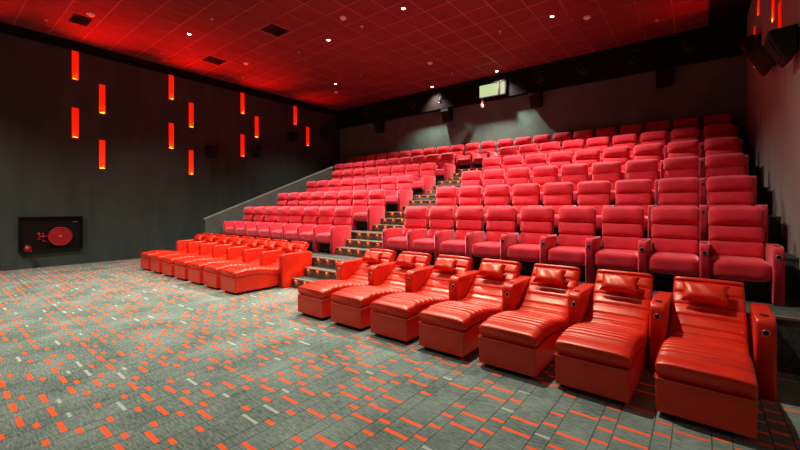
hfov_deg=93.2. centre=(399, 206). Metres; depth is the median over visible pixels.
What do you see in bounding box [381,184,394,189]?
cushion
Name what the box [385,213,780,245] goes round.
floor
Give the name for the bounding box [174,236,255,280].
recliner
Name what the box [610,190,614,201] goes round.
seat cushion
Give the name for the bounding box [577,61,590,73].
air nozzle
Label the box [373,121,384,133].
wall speaker
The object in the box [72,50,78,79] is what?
wall light
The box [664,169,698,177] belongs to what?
cushion
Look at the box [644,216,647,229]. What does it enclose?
seat cushion
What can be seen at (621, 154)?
seat
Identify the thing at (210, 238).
pillow
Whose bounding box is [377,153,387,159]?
seat
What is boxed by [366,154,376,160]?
seat
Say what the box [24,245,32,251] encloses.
valve
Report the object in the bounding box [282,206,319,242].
seat
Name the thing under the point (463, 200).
cushion
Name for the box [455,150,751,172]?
floor
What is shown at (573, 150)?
cushion
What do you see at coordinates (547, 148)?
seat
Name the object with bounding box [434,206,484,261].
seat
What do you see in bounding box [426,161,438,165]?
cushion
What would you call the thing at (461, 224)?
cushion
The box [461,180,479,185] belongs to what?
cushion
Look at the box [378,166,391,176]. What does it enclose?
seat
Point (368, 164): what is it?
seat
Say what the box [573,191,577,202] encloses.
seat cushion
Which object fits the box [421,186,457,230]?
seat
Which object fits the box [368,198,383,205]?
cushion
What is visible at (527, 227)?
cushion
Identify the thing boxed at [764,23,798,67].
wall speaker
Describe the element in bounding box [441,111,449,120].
grille
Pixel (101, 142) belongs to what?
wall light
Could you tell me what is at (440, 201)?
cushion
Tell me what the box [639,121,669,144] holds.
seat
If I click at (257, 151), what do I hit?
grille
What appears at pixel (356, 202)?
cushion
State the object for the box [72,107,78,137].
wall light
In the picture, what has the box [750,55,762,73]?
grille
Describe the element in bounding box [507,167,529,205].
seat
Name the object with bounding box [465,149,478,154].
cushion
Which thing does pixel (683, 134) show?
seat
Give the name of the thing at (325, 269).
staircase
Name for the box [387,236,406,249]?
seat cushion
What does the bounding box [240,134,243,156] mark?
wall light
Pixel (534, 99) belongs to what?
grille
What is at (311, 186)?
seat
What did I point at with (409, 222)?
cushion
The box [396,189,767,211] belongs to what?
floor
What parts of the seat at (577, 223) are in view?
armrest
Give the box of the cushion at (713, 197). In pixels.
[707,191,752,204]
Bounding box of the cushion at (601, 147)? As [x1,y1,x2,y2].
[587,145,607,152]
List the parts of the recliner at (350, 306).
arm panel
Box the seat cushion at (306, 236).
[301,231,312,241]
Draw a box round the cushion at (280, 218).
[277,215,289,222]
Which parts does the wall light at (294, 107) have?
plate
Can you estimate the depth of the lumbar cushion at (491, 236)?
6.04 m
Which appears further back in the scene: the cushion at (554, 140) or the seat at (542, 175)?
the cushion at (554, 140)
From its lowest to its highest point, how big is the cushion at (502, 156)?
0.194 m
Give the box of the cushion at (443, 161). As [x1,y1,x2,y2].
[441,159,453,165]
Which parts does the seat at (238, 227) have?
armrest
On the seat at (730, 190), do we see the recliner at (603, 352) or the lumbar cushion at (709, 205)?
the lumbar cushion at (709, 205)
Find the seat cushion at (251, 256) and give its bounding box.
[203,239,289,273]
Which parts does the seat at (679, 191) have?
armrest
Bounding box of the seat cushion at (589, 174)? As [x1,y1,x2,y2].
[588,173,592,180]
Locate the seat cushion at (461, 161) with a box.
[458,158,469,164]
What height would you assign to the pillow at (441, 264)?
0.172 m
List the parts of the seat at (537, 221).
armrest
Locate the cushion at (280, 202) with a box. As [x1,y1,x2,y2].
[277,200,287,205]
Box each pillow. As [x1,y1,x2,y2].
[193,234,204,240]
[205,235,215,242]
[218,236,229,243]
[232,238,244,245]
[247,239,259,247]
[263,241,277,249]
[281,243,296,251]
[362,251,382,262]
[394,254,416,266]
[432,258,457,271]
[477,262,505,277]
[532,267,566,285]
[599,274,639,294]
[681,282,729,305]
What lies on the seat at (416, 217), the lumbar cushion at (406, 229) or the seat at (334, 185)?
the lumbar cushion at (406, 229)
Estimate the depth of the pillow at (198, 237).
9.64 m
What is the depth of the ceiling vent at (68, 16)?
8.49 m
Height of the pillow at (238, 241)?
0.172 m
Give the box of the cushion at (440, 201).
[436,197,455,205]
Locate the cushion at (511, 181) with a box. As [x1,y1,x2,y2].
[507,177,528,185]
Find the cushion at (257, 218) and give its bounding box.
[253,215,264,221]
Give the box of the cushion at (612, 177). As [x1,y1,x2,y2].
[592,173,619,181]
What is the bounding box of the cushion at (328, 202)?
[324,199,336,205]
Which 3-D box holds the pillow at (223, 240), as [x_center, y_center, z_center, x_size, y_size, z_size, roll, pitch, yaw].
[-4.145,0.783,8.910,0.345,0.172,0.168,0,0,40]
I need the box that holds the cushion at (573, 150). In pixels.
[563,148,582,154]
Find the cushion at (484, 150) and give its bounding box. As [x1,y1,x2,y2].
[481,147,494,153]
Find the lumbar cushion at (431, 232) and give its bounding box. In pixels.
[428,228,449,237]
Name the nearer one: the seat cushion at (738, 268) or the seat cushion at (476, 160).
the seat cushion at (738, 268)
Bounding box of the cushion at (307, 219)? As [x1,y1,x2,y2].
[303,216,317,223]
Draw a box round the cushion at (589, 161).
[575,158,598,166]
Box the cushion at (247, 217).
[243,214,253,220]
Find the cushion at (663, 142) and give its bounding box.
[641,140,665,147]
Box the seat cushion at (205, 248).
[162,235,240,263]
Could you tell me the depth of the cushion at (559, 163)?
8.64 m
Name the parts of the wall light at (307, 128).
plate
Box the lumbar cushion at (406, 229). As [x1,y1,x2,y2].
[403,227,423,235]
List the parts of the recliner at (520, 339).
arm panel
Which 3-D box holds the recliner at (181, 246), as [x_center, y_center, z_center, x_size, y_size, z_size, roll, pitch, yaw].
[-5.481,1.068,9.364,0.633,0.784,1.542,0,0,38]
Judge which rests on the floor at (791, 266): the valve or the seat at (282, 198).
the seat at (282, 198)
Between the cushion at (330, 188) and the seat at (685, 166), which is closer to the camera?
the seat at (685, 166)
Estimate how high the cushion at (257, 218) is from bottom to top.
0.194 m
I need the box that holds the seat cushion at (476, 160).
[473,157,486,163]
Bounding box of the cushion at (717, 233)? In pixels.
[709,225,763,241]
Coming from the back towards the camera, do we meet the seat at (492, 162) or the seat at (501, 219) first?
the seat at (492, 162)
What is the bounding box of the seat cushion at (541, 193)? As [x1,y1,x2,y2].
[540,192,543,202]
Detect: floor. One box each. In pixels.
[0,258,799,449]
[306,249,799,375]
[351,229,798,297]
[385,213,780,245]
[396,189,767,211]
[436,167,758,186]
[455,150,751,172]
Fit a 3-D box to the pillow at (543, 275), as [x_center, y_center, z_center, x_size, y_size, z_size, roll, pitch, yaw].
[1.689,0.783,4.273,0.345,0.172,0.168,0,0,39]
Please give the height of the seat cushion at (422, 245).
0.225 m
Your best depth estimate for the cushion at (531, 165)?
9.01 m
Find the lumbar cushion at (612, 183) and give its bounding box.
[610,182,615,190]
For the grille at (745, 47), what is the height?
0.228 m
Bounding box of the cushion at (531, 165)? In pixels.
[525,162,545,169]
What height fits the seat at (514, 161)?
0.981 m
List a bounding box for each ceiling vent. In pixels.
[61,11,99,27]
[200,55,227,65]
[257,22,291,37]
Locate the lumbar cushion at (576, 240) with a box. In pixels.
[558,234,591,246]
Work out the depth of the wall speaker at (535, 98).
11.14 m
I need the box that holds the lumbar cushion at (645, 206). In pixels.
[617,205,647,215]
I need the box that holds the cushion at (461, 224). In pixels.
[456,219,481,230]
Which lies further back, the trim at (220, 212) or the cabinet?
the trim at (220, 212)
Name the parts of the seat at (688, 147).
armrest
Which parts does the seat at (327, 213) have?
armrest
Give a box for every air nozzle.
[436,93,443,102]
[534,71,545,82]
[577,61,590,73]
[626,50,641,63]
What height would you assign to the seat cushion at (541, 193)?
0.225 m
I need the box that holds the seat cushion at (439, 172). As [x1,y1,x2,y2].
[435,169,443,176]
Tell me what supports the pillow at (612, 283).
on the recliner at (603, 352)
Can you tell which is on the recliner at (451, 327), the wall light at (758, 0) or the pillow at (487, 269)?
the pillow at (487, 269)
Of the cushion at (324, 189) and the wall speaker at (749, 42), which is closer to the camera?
the wall speaker at (749, 42)
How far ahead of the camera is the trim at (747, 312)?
3.32 m
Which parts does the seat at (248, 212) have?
armrest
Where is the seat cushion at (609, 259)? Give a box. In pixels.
[594,249,637,270]
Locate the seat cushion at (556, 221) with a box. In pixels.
[554,214,559,227]
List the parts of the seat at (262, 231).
armrest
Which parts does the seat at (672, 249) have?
armrest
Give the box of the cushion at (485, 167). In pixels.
[482,165,499,172]
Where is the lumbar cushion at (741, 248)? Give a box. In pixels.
[709,240,763,258]
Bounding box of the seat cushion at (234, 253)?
[188,238,271,269]
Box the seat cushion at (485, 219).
[484,214,487,225]
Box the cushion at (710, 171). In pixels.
[706,167,744,177]
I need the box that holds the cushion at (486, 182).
[483,179,503,186]
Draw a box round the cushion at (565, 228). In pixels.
[559,222,594,234]
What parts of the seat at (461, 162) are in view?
armrest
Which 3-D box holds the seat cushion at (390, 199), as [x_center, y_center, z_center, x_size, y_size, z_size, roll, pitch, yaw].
[-0.086,-0.188,9.854,0.464,0.225,0.524,0,0,38]
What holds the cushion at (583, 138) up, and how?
on the seat at (584, 135)
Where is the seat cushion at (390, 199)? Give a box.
[385,195,397,203]
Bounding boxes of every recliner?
[140,233,213,270]
[151,234,226,273]
[161,235,240,276]
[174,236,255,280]
[188,238,271,284]
[203,239,289,289]
[221,241,311,294]
[297,248,396,319]
[330,251,431,330]
[370,255,472,342]
[418,259,521,358]
[478,263,580,378]
[554,269,653,403]
[649,276,776,438]
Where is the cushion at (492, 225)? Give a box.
[486,220,514,231]
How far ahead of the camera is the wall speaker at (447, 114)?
13.05 m
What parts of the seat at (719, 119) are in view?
armrest, armrest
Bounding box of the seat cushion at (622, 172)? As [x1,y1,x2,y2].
[621,171,624,179]
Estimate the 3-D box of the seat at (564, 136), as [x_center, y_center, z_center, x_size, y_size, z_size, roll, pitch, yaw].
[4.438,-1.639,10.637,0.571,0.981,0.728,0,0,38]
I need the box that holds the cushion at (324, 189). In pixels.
[317,187,327,191]
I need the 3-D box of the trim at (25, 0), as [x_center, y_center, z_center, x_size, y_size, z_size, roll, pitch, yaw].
[-3.357,-4.207,5.663,12.652,0.013,17.879,0,0,38]
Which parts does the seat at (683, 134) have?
armrest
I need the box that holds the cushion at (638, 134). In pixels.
[621,132,641,138]
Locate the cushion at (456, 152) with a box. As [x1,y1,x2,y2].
[453,151,462,154]
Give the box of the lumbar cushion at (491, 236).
[485,231,512,241]
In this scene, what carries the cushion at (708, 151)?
on the seat at (723, 145)
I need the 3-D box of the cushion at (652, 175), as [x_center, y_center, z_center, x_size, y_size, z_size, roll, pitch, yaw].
[4.326,-0.543,6.771,0.473,0.194,0.164,0,0,38]
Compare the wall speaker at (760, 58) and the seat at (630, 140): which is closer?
the wall speaker at (760, 58)
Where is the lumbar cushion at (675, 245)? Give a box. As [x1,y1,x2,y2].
[652,238,698,254]
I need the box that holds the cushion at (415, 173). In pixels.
[406,171,418,176]
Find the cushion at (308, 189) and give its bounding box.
[306,188,316,191]
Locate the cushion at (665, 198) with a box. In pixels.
[659,192,698,204]
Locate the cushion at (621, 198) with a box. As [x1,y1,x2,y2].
[616,193,650,204]
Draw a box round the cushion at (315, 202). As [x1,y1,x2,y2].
[311,199,323,205]
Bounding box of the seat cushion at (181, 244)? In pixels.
[141,233,213,258]
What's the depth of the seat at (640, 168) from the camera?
6.69 m
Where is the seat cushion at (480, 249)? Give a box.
[472,241,499,258]
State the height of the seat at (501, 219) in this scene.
0.981 m
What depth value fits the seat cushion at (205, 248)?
8.74 m
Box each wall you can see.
[0,33,339,270]
[204,168,332,233]
[340,54,745,163]
[746,0,799,297]
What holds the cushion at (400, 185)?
on the seat at (394, 201)
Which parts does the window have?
pane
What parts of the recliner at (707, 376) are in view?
arm panel, arm panel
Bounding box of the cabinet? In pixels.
[18,216,82,251]
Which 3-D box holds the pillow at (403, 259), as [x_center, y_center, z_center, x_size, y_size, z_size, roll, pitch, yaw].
[0.083,0.783,5.540,0.345,0.172,0.168,0,0,41]
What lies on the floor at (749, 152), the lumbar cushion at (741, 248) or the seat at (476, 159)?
the seat at (476, 159)
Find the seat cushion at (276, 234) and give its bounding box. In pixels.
[272,230,281,238]
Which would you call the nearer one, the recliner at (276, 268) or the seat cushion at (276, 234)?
the recliner at (276, 268)
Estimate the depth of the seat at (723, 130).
7.71 m
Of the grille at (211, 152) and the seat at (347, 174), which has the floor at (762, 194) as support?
the seat at (347, 174)
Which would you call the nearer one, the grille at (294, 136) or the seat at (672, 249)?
the seat at (672, 249)
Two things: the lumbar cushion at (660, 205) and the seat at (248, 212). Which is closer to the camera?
the lumbar cushion at (660, 205)
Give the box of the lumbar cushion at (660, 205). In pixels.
[660,205,697,206]
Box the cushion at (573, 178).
[561,174,586,183]
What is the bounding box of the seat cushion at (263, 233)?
[259,229,268,237]
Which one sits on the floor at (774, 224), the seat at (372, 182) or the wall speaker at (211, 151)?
the seat at (372, 182)
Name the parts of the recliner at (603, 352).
arm panel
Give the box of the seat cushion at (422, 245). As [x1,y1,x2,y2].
[412,238,434,252]
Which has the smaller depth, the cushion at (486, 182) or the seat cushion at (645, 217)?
the seat cushion at (645, 217)
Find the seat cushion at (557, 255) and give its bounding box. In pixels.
[548,246,584,265]
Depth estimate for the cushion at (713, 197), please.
5.14 m
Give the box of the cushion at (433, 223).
[429,219,452,228]
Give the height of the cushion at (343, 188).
0.194 m
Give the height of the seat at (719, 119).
0.981 m
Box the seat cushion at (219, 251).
[174,236,255,266]
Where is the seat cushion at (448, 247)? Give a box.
[441,240,464,255]
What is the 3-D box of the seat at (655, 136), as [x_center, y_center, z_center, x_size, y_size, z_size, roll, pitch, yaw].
[5.530,-1.216,8.363,0.571,0.981,0.728,0,0,38]
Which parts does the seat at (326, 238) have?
armrest, armrest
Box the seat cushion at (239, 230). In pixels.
[236,227,243,235]
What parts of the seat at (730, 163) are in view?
armrest, armrest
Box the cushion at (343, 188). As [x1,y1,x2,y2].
[340,186,351,190]
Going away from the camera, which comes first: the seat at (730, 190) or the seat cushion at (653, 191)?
the seat at (730, 190)
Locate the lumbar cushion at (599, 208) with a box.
[579,205,602,214]
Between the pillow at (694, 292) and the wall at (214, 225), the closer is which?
the pillow at (694, 292)
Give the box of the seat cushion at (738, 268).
[710,255,770,281]
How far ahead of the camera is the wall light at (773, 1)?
5.31 m
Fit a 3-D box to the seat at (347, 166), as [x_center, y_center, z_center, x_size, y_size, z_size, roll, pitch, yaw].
[-2.157,-1.216,14.423,0.556,0.981,0.728,0,0,38]
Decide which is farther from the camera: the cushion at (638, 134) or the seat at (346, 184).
the seat at (346, 184)
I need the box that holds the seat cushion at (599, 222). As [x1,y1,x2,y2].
[596,215,602,228]
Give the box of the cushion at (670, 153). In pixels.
[668,151,698,157]
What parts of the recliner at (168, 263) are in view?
arm panel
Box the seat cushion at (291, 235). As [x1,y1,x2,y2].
[286,230,296,240]
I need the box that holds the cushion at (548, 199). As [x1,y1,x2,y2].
[543,195,571,204]
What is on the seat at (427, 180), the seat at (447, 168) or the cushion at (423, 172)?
the cushion at (423, 172)
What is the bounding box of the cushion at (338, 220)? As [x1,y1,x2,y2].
[334,217,350,224]
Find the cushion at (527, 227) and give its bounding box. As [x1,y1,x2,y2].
[520,221,552,233]
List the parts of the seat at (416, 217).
armrest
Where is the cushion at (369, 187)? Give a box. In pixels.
[367,185,379,189]
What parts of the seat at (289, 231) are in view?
armrest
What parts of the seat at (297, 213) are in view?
armrest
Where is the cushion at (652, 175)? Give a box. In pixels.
[626,171,657,180]
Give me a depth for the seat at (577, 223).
5.24 m
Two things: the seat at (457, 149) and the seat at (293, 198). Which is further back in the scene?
the seat at (457, 149)
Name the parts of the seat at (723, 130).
armrest, armrest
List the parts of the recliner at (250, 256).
arm panel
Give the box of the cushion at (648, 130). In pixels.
[647,129,668,135]
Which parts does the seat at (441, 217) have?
armrest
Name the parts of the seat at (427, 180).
armrest, armrest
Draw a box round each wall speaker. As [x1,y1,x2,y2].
[206,146,217,157]
[252,145,261,156]
[289,132,298,142]
[320,127,328,136]
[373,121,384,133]
[441,108,452,122]
[529,91,542,108]
[656,67,671,88]
[740,33,760,59]
[750,45,775,75]
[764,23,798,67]
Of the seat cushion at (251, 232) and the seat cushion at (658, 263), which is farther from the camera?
the seat cushion at (251, 232)
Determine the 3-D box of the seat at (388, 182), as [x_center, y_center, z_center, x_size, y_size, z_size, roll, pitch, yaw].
[-0.497,-0.369,10.289,0.556,0.981,0.728,0,0,38]
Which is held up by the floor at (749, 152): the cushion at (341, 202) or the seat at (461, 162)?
the seat at (461, 162)
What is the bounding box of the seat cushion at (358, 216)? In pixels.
[354,212,366,221]
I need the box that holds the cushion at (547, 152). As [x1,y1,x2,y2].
[540,150,558,156]
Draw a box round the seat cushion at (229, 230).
[226,227,233,234]
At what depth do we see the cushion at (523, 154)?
10.25 m
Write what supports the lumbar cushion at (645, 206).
on the seat at (629, 192)
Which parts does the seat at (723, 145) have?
armrest, armrest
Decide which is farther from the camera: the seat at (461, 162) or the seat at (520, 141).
the seat at (461, 162)
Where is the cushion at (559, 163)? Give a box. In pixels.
[549,160,570,168]
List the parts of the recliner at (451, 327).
arm panel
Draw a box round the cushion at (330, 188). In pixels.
[328,187,339,190]
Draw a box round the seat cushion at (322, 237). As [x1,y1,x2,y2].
[317,232,329,243]
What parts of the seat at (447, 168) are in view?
armrest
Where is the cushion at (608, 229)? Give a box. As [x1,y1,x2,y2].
[602,223,642,236]
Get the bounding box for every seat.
[223,207,254,235]
[233,207,265,236]
[244,207,277,238]
[256,206,290,238]
[261,193,288,206]
[268,206,304,239]
[271,192,299,206]
[282,192,312,206]
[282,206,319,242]
[294,191,324,206]
[297,206,335,249]
[306,181,317,191]
[307,191,338,206]
[312,206,352,253]
[317,180,328,191]
[321,190,353,206]
[328,179,340,190]
[332,171,342,179]
[334,164,343,170]
[335,190,368,206]
[340,179,353,190]
[342,170,353,178]
[344,163,353,169]
[347,157,356,162]
[351,189,385,230]
[353,177,381,198]
[353,178,367,190]
[354,162,364,169]
[354,169,365,178]
[357,156,366,161]
[365,160,375,168]
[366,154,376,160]
[366,168,378,177]
[368,176,396,205]
[376,159,387,167]
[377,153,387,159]
[378,158,399,174]
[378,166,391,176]
[381,165,405,185]
[382,206,428,259]
[385,175,412,211]
[387,152,398,165]
[391,157,412,174]
[396,164,419,190]
[399,151,410,164]
[405,155,425,174]
[407,206,454,261]
[411,149,422,156]
[412,148,435,163]
[412,163,435,195]
[419,154,439,177]
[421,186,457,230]
[426,146,449,161]
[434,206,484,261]
[435,152,454,181]
[440,144,464,165]
[445,185,482,232]
[455,143,479,169]
[457,170,481,206]
[465,206,516,269]
[470,141,495,167]
[470,184,509,233]
[481,157,500,185]
[482,169,504,206]
[487,139,512,157]
[497,183,539,235]
[500,146,517,168]
[500,206,553,272]
[503,155,522,184]
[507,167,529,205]
[514,137,530,154]
[519,144,537,166]
[525,153,546,182]
[529,182,573,236]
[533,134,550,152]
[533,165,557,205]
[540,142,559,165]
[540,206,595,281]
[549,151,571,181]
[553,132,570,150]
[561,163,587,205]
[562,139,583,163]
[563,181,610,242]
[574,129,592,148]
[575,149,599,180]
[585,206,643,283]
[586,137,608,161]
[592,161,621,204]
[596,127,616,146]
[603,146,629,179]
[603,179,651,237]
[612,124,641,146]
[612,134,636,159]
[615,159,657,205]
[625,143,662,179]
[633,131,666,159]
[638,206,699,288]
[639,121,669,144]
[648,177,699,237]
[655,156,698,205]
[660,140,698,178]
[664,127,698,158]
[668,117,698,142]
[699,114,737,141]
[699,124,742,157]
[699,137,748,177]
[699,153,756,205]
[699,175,767,246]
[699,206,784,305]
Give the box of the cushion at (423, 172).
[420,170,433,176]
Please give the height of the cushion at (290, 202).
0.194 m
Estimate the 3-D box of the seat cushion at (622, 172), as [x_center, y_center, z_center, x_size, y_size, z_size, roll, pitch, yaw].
[4.377,-0.612,7.749,0.479,0.225,0.524,0,0,38]
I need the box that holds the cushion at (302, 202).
[299,200,310,205]
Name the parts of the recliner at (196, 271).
arm panel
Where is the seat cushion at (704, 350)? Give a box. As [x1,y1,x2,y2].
[655,276,757,397]
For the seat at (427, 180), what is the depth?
10.62 m
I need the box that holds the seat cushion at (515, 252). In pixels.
[507,244,539,261]
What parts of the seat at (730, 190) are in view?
armrest, armrest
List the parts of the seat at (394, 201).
armrest, armrest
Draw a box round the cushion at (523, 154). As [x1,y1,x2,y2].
[519,152,536,158]
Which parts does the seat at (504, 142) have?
armrest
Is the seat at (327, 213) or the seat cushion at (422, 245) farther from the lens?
the seat at (327, 213)
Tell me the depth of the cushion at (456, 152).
12.77 m
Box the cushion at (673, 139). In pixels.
[671,137,698,141]
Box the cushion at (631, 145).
[613,143,635,150]
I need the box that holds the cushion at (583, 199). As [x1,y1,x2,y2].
[578,194,608,204]
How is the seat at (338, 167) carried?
on the floor at (753, 171)
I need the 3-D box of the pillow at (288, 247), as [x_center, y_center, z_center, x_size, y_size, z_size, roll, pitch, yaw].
[-2.158,0.783,7.343,0.345,0.172,0.168,0,0,40]
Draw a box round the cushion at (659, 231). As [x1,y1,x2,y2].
[652,224,698,239]
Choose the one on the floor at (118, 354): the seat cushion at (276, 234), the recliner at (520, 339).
the recliner at (520, 339)
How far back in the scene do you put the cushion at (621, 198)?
5.84 m
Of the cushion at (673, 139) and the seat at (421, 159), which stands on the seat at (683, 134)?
the cushion at (673, 139)
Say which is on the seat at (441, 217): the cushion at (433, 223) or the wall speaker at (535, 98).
the cushion at (433, 223)
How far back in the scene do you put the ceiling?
9.11 m
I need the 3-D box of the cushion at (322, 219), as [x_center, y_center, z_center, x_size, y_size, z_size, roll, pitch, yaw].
[-1.702,0.304,8.697,0.458,0.194,0.164,0,0,38]
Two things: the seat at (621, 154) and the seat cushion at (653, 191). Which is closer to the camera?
the seat cushion at (653, 191)
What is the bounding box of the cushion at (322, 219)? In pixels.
[318,216,333,223]
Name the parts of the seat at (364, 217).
armrest, armrest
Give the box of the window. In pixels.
[478,79,506,99]
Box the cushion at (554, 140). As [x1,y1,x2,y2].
[553,139,568,145]
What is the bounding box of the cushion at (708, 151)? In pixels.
[705,148,738,157]
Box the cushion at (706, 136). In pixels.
[704,134,733,141]
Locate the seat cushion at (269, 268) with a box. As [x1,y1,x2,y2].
[221,241,309,278]
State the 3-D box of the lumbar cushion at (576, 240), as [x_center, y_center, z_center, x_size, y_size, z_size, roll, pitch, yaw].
[2.485,0.488,5.350,0.467,0.200,0.155,0,0,38]
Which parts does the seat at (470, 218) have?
armrest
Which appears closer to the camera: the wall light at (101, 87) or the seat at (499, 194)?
the seat at (499, 194)
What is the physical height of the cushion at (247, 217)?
0.194 m
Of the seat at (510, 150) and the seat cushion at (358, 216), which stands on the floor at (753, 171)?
the seat at (510, 150)
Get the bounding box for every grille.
[208,149,216,156]
[254,148,261,154]
[292,134,297,140]
[374,124,380,131]
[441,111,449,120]
[530,95,539,106]
[657,71,670,85]
[740,43,749,58]
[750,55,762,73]
[764,40,781,63]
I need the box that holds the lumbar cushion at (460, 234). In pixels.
[455,230,478,239]
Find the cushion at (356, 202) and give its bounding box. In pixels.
[353,199,366,205]
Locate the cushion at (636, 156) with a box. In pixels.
[634,154,661,162]
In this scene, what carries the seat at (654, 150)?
on the floor at (762, 194)
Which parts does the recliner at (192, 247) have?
arm panel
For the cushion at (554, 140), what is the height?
0.194 m
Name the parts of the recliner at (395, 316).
arm panel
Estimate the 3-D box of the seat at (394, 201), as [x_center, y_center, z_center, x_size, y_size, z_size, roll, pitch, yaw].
[-0.033,-0.369,9.922,0.637,0.981,0.728,0,0,38]
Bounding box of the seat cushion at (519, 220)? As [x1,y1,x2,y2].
[517,214,521,226]
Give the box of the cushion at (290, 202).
[288,200,298,205]
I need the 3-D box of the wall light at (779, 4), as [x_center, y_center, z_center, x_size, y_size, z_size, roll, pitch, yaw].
[4.951,-2.288,4.928,0.016,0.768,0.105,0,0,38]
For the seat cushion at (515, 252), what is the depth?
5.30 m
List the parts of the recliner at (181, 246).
arm panel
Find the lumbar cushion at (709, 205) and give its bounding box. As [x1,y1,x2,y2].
[708,204,751,209]
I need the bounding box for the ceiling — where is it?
[0,0,707,110]
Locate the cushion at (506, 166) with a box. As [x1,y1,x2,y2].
[503,164,521,171]
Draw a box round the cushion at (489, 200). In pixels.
[484,196,508,204]
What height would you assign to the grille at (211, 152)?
0.228 m
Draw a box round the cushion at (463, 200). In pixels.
[459,196,480,204]
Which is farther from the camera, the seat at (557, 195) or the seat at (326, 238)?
the seat at (326, 238)
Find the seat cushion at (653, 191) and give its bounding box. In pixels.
[652,190,654,201]
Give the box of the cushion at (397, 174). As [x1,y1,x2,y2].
[391,172,403,176]
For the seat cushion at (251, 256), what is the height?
0.566 m
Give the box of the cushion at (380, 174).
[378,173,389,176]
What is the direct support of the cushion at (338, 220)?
on the seat at (326, 238)
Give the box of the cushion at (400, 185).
[397,183,410,189]
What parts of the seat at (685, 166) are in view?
armrest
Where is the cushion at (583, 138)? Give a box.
[574,137,591,143]
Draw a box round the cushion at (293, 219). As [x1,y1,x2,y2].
[290,216,302,222]
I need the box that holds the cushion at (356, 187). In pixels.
[353,185,365,190]
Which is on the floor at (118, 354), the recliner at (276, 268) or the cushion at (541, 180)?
the recliner at (276, 268)
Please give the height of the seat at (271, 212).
0.981 m
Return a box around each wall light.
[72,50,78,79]
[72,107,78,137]
[99,84,104,113]
[99,140,104,168]
[169,75,173,99]
[169,123,173,148]
[189,103,193,127]
[189,150,193,174]
[240,93,243,113]
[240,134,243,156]
[255,116,257,137]
[293,106,296,124]
[306,127,308,145]
[758,0,759,15]
[772,0,774,21]
[778,0,780,27]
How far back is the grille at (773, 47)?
4.13 m
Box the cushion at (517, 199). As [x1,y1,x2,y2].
[512,195,538,204]
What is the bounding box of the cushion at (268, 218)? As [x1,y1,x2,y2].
[265,215,276,221]
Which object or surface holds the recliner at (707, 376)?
on the floor at (118, 354)
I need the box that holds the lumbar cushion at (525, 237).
[519,232,548,243]
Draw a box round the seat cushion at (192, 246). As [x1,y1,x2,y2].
[151,234,226,260]
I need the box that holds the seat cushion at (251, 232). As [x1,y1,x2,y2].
[247,228,255,236]
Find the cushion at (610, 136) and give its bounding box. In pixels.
[598,135,615,141]
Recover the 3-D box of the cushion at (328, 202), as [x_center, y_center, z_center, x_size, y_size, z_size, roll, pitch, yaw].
[-1.881,-0.120,10.252,0.458,0.194,0.164,0,0,38]
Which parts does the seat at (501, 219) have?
armrest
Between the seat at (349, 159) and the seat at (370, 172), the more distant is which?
the seat at (349, 159)
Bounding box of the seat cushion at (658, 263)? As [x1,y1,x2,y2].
[647,252,698,275]
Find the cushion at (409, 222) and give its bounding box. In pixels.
[404,218,425,227]
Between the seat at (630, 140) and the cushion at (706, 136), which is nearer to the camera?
the cushion at (706, 136)
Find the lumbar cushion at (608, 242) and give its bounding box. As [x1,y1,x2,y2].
[602,236,641,250]
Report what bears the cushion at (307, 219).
on the seat at (289, 231)
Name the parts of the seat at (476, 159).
armrest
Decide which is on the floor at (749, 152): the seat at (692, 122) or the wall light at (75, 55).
the seat at (692, 122)
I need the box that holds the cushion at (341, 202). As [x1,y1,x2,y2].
[338,199,351,205]
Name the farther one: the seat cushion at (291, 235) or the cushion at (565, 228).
the seat cushion at (291, 235)
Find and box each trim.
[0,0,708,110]
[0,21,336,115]
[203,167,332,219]
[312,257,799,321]
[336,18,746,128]
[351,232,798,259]
[708,0,750,26]
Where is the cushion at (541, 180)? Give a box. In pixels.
[533,176,556,184]
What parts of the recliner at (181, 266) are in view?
arm panel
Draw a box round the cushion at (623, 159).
[604,156,628,164]
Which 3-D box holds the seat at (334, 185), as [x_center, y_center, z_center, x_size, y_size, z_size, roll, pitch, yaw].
[-2.231,-0.369,11.656,0.556,0.981,0.728,0,0,38]
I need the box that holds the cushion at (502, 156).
[500,154,515,160]
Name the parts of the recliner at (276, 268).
arm panel, arm panel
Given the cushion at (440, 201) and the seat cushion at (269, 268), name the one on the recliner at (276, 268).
the seat cushion at (269, 268)
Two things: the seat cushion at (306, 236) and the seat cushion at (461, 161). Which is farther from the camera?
the seat cushion at (461, 161)
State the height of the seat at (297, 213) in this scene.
0.981 m
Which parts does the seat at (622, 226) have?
armrest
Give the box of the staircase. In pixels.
[291,168,482,287]
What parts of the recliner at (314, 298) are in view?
arm panel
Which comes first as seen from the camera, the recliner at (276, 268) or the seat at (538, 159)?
the recliner at (276, 268)
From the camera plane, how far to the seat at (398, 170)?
11.56 m
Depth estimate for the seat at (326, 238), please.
8.06 m
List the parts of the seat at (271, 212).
armrest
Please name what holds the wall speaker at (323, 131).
attached to the wall at (145, 198)
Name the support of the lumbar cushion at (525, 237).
on the seat at (537, 221)
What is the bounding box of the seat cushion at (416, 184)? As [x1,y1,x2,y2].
[412,181,422,188]
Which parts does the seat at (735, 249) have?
armrest, armrest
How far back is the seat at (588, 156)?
8.25 m

